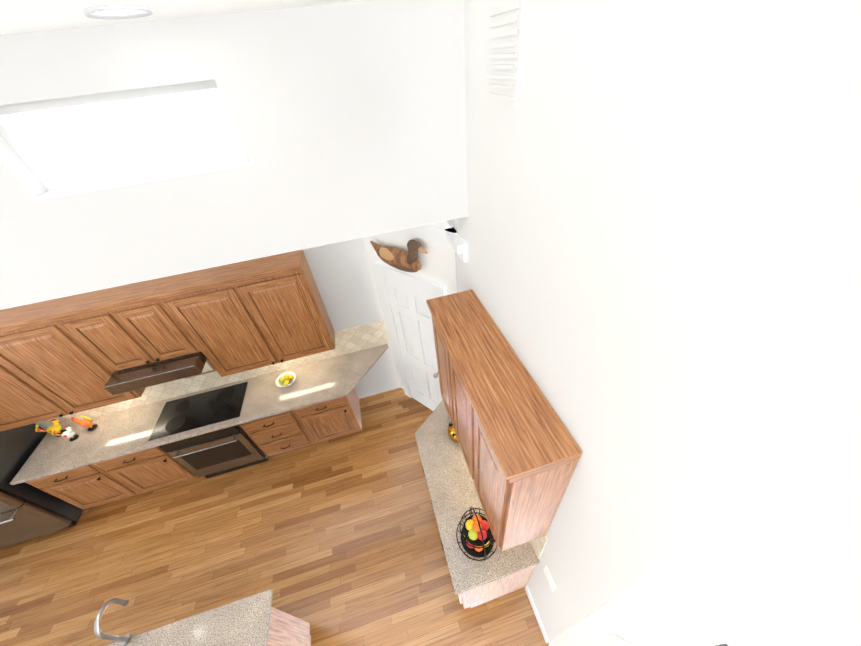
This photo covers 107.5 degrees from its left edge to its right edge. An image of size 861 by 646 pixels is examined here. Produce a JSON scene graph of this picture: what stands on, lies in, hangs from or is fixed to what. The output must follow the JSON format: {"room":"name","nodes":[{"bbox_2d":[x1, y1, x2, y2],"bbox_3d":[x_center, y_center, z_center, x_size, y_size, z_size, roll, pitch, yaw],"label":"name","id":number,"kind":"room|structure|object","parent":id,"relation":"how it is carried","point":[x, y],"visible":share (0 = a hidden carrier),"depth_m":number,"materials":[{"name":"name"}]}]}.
{"room":"kitchen","nodes":[
{"label":"kitchen","id":0,"kind":"room"},
{"bbox_2d":[0,0,362,34],"bbox_3d":[-0.462,0.749,-1.192,8.740,0.100,6.670,-14,41,-8],"label":"ceiling","id":1,"kind":"structure","parent":0,"point":[20,16],"depth_m":1.01,"materials":[{"name":"white paint"}]},
{"bbox_2d":[83,5,152,18],"bbox_3d":[-0.943,-0.940,0.955,0.170,0.011,0.170,-14,41,-8],"label":"recessed light","id":2,"kind":"object","parent":1,"relation":"in","point":[117,12],"visible":1,"depth_m":0.95,"materials":[{"name":"grey plastic"}]},
{"bbox_2d":[35,237,399,429],"bbox_3d":[-2.697,0.085,3.312,6.010,3.460,0.200,-14,41,-8],"label":"wall","id":3,"kind":"structure","parent":0,"point":[342,274],"depth_m":3.46,"materials":[{"name":"grey paint"}]},
{"bbox_2d":[0,295,145,430],"bbox_3d":[-3.638,0.414,2.901,1.239,1.055,0.327,-14,41,-8],"label":"upper cabinet","id":4,"kind":"object","parent":3,"relation":"attached to","point":[65,356],"depth_m":2.80,"materials":[{"name":"brown wood"}]},
{"bbox_2d":[48,277,199,373],"bbox_3d":[-2.684,0.030,2.917,0.781,0.670,0.327,-14,41,-8],"label":"upper cabinet","id":5,"kind":"object","parent":3,"relation":"attached to","point":[123,327],"depth_m":2.73,"materials":[{"name":"brown wood"}]},
{"bbox_2d":[104,352,206,394],"bbox_3d":[-2.623,0.391,3.109,0.770,0.132,0.486,-14,41,-8],"label":"range hood","id":6,"kind":"object","parent":5,"relation":"attached to","point":[150,374],"visible":0.65,"depth_m":2.94,"materials":[{"name":"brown metal"}]},
{"bbox_2d":[41,320,388,426],"bbox_3d":[-2.415,0.428,3.528,3.840,0.766,0.030,-14,41,-8],"label":"backsplash","id":7,"kind":"structure","parent":3,"relation":"attached to","point":[359,338],"depth_m":3.73,"materials":[{"name":"stone"}]},
{"bbox_2d":[156,249,334,376],"bbox_3d":[-1.715,-0.058,3.179,1.197,1.055,0.327,-14,41,-8],"label":"upper cabinet","id":8,"kind":"object","parent":3,"relation":"attached to","point":[242,316],"depth_m":2.95,"materials":[{"name":"brown wood"}]},
{"bbox_2d":[0,216,466,309],"bbox_3d":[-2.675,-0.644,1.921,6.010,0.564,1.418,-14,41,-8],"label":"ceiling","id":9,"kind":"structure","parent":0,"point":[234,262],"depth_m":1.76,"materials":[{"name":"white paint"}]},
{"bbox_2d":[0,0,467,308],"bbox_3d":[-2.548,-0.458,1.362,5.610,0.970,0.290,-14,41,-8],"label":"wall","id":10,"kind":"structure","parent":0,"point":[348,120],"depth_m":1.48,"materials":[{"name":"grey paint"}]},
{"bbox_2d":[0,79,250,199],"bbox_3d":[-2.496,-0.527,1.226,3.335,0.330,0.138,-14,41,-8],"label":"clerestory window","id":11,"kind":"structure","parent":10,"relation":"in","point":[78,144],"depth_m":1.43,"materials":[{"name":"white glass"}]},
{"bbox_2d":[0,388,548,645],"bbox_3d":[-1.024,3.143,2.230,12.000,0.100,9.200,-14,41,-8],"label":"floor","id":12,"kind":"structure","parent":0,"point":[335,541],"depth_m":3.20,"materials":[{"name":"brown wood"}]},
{"bbox_2d":[0,423,82,547],"bbox_3d":[-4.623,1.583,3.156,0.962,1.745,0.818,-14,41,-8],"label":"refrigerator","id":13,"kind":"object","parent":12,"relation":"on","point":[28,512],"visible":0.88,"depth_m":3.26,"materials":[{"name":"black metal"}]},
{"bbox_2d":[25,465,136,508],"bbox_3d":[-3.792,1.635,3.646,0.608,0.880,0.607,-14,41,-8],"label":"base cabinet","id":14,"kind":"object","parent":12,"relation":"on","point":[115,479],"depth_m":3.37,"materials":[{"name":"brown wood"}]},
{"bbox_2d":[89,446,196,494],"bbox_3d":[-3.187,1.487,3.734,0.649,0.880,0.607,-14,41,-8],"label":"base cabinet","id":15,"kind":"object","parent":12,"relation":"on","point":[143,471],"depth_m":3.46,"materials":[{"name":"brown wood"}]},
{"bbox_2d":[158,425,268,477],"bbox_3d":[-2.490,1.342,3.805,0.770,0.878,0.683,-14,41,-8],"label":"oven","id":16,"kind":"object","parent":12,"relation":"on","point":[218,452],"visible":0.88,"depth_m":3.54,"materials":[{"name":"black metal"}]},
{"bbox_2d":[239,410,312,456],"bbox_3d":[-1.849,1.158,3.927,0.575,0.880,0.607,-14,41,-8],"label":"base cabinet","id":17,"kind":"object","parent":12,"relation":"on","point":[280,433],"depth_m":3.65,"materials":[{"name":"brown wood"}]},
{"bbox_2d":[268,607,310,645],"bbox_3d":[-2.161,2.724,2.045,2.538,0.988,0.624,-14,41,-8],"label":"kitchen island","id":18,"kind":"object","parent":12,"relation":"on","point":[285,629],"visible":0.23,"depth_m":2.31,"materials":[{"name":"oak wood"},{"name":"granite"}]},
{"bbox_2d":[106,589,272,645],"bbox_3d":[-2.195,2.364,1.723,2.563,0.104,0.773,-14,41,-8],"label":"island countertop","id":19,"kind":"structure","parent":18,"relation":"on","point":[244,621],"depth_m":2.06,"materials":[{"name":"stone"}]},
{"bbox_2d":[94,598,135,645],"bbox_3d":[-1.991,1.897,2.023,0.104,0.307,0.212,-14,41,-8],"label":"faucet","id":20,"kind":"object","parent":19,"relation":"on","point":[122,640],"visible":0.98,"depth_m":1.98,"materials":[{"name":"silver metal"}]},
{"bbox_2d":[293,387,361,443],"bbox_3d":[-1.284,1.019,4.009,0.600,0.880,0.607,-14,41,-8],"label":"base cabinet","id":21,"kind":"object","parent":12,"relation":"on","point":[341,416],"depth_m":3.76,"materials":[{"name":"brown wood"}]},
{"bbox_2d":[10,344,388,484],"bbox_3d":[-2.306,0.920,3.559,3.825,0.039,0.637,-14,41,-8],"label":"countertop","id":22,"kind":"structure","parent":21,"relation":"on","point":[120,433],"depth_m":3.46,"materials":[{"name":"stone"}]},
{"bbox_2d":[35,419,65,436],"bbox_3d":[-4.042,1.121,3.367,0.208,0.226,0.088,-14,41,-8],"label":"rooster figurine","id":23,"kind":"object","parent":22,"relation":"on","point":[56,426],"visible":0.92,"depth_m":3.35,"materials":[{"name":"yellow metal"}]},
{"bbox_2d":[52,426,78,440],"bbox_3d":[-3.826,1.157,3.310,0.195,0.205,0.079,-14,41,-8],"label":"rooster figurine","id":24,"kind":"object","parent":22,"relation":"on","point":[69,432],"visible":1,"depth_m":3.30,"materials":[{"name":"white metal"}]},
{"bbox_2d":[71,416,97,431],"bbox_3d":[-3.704,1.064,3.384,0.212,0.226,0.088,-14,41,-8],"label":"rooster figurine","id":25,"kind":"object","parent":22,"relation":"on","point":[87,422],"visible":1,"depth_m":3.37,"materials":[{"name":"orange ceramic"}]},
{"bbox_2d":[148,382,247,440],"bbox_3d":[-2.547,0.959,3.510,0.900,0.008,0.500,-14,41,-8],"label":"cooktop","id":26,"kind":"object","parent":22,"relation":"in","point":[199,410],"visible":1,"depth_m":3.49,"materials":[{"name":"black glass"}]},
{"bbox_2d":[276,372,295,386],"bbox_3d":[-1.676,0.651,3.653,0.230,0.129,0.230,-14,41,-8],"label":"fruit bowl","id":27,"kind":"object","parent":22,"relation":"on","point":[285,379],"visible":1,"depth_m":3.64,"materials":[{"name":"white ceramic"}]},
{"bbox_2d":[422,466,535,608],"bbox_3d":[0.344,1.727,2.940,0.634,0.880,1.220,-14,41,-8],"label":"base cabinet","id":28,"kind":"object","parent":12,"relation":"on","point":[492,590],"visible":0.19,"depth_m":2.48,"materials":[{"name":"brown wood"}]},
{"bbox_2d":[415,400,539,594],"bbox_3d":[0.254,1.255,2.794,0.627,0.039,1.660,-14,41,-8],"label":"countertop","id":29,"kind":"structure","parent":28,"relation":"on","point":[452,491],"depth_m":2.53,"materials":[{"name":"stone"}]},
{"bbox_2d":[447,423,458,442],"bbox_3d":[0.255,0.979,2.939,0.210,0.192,0.318,-14,41,-8],"label":"pot","id":30,"kind":"object","parent":29,"relation":"on","point":[450,430],"visible":0.1,"depth_m":2.88,"materials":[{"name":"gold metal"}]},
{"bbox_2d":[456,507,496,560],"bbox_3d":[0.328,1.444,2.215,0.308,0.405,0.310,-14,41,-8],"label":"fruit basket","id":31,"kind":"object","parent":29,"relation":"on","point":[476,534],"visible":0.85,"depth_m":2.21,"materials":[{"name":"black metal"}]},
{"bbox_2d":[363,221,456,388],"bbox_3d":[-0.135,0.134,3.489,0.656,2.680,0.914,-14,41,-8],"label":"wall","id":32,"kind":"structure","parent":0,"point":[437,261],"depth_m":2.75,"materials":[{"name":"white paint"}]},
{"bbox_2d":[370,239,427,272],"bbox_3d":[-0.288,-0.623,2.792,0.422,0.339,0.580,-14,41,-8],"label":"duck decoy","id":33,"kind":"object","parent":32,"relation":"attached to","point":[400,259],"visible":1,"depth_m":2.75,"materials":[{"name":"brown wood"}]},
{"bbox_2d":[374,261,446,397],"bbox_3d":[-0.114,0.356,3.635,0.880,2.150,0.050,25,49,32],"label":"door frame","id":34,"kind":"structure","parent":32,"relation":"attached to","point":[435,289],"depth_m":3.17,"materials":[{"name":"white wood"}]},
{"bbox_2d":[385,276,442,410],"bbox_3d":[-0.105,0.390,3.671,0.660,2.028,0.034,25,49,32],"label":"pantry door","id":35,"kind":"structure","parent":32,"relation":"in","point":[412,315],"depth_m":3.51,"materials":[{"name":"white wood"}]},
{"bbox_2d":[397,222,467,262],"bbox_3d":[-0.251,-0.777,2.572,0.808,0.135,1.273,-14,41,-8],"label":"crown molding","id":36,"kind":"structure","parent":32,"relation":"attached to","point":[449,235],"depth_m":2.34,"materials":[{"name":"white wood"}]},
{"bbox_2d":[549,567,744,645],"bbox_3d":[2.249,1.408,0.720,3.200,3.870,0.400,17,46,26],"label":"wall","id":37,"kind":"structure","parent":0,"point":[655,606],"depth_m":1.24,"materials":[{"name":"white paint"}]},
{"bbox_2d":[607,634,629,645],"bbox_3d":[0.963,1.632,1.619,0.075,0.115,0.009,17,46,26],"label":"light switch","id":38,"kind":"object","parent":37,"relation":"attached to","point":[617,639],"visible":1,"depth_m":1.61,"materials":[{"name":"white plastic"}]},
{"bbox_2d":[716,643,734,645],"bbox_3d":[1.415,1.566,1.446,0.271,0.810,0.268,-14,41,-8],"label":"vase","id":39,"kind":"object","parent":37,"relation":"on","point":[728,644],"visible":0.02,"depth_m":1.45,"materials":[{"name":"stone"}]},
{"bbox_2d":[447,0,860,645],"bbox_3d":[1.443,1.454,0.782,1.000,3.870,7.800,-14,41,-8],"label":"wall","id":40,"kind":"structure","parent":0,"point":[657,228],"depth_m":0.70,"materials":[{"name":"white paint"}]},
{"bbox_2d":[426,289,521,460],"bbox_3d":[0.309,0.484,2.209,0.317,1.015,0.917,-14,41,-8],"label":"upper cabinet","id":41,"kind":"object","parent":40,"relation":"attached to","point":[468,342],"depth_m":1.94,"materials":[{"name":"brown wood"}]},
{"bbox_2d":[487,0,525,108],"bbox_3d":[0.263,-0.971,1.147,0.015,0.300,0.260,-14,41,-8],"label":"air vent","id":42,"kind":"object","parent":40,"relation":"in","point":[506,23],"visible":1,"depth_m":1.12,"materials":[{"name":"white metal"}]},
{"bbox_2d":[462,365,581,550],"bbox_3d":[0.452,0.818,1.795,0.317,1.015,0.501,-14,41,-8],"label":"upper cabinet","id":43,"kind":"object","parent":40,"relation":"attached to","point":[521,450],"depth_m":1.48,"materials":[{"name":"brown wood"}]},
{"bbox_2d":[530,536,547,558],"bbox_3d":[0.525,0.996,2.698,0.009,0.428,1.650,-14,41,-8],"label":"backsplash","id":44,"kind":"structure","parent":40,"relation":"attached to","point":[538,545],"depth_m":2.12,"materials":[{"name":"stone"}]},
{"bbox_2d":[525,585,554,645],"bbox_3d":[1.727,3.784,0.915,4.052,0.110,5.026,-14,41,-8],"label":"baseboard","id":45,"kind":"structure","parent":40,"relation":"attached to","point":[538,618],"depth_m":2.60,"materials":[{"name":"white wood"}]},
{"bbox_2d":[543,566,555,590],"bbox_3d":[0.784,1.689,2.084,0.009,0.120,0.120,-14,41,-8],"label":"outlet","id":46,"kind":"object","parent":40,"relation":"attached to","point":[549,579],"visible":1,"depth_m":2.07,"materials":[{"name":"white plastic"}]}
]}

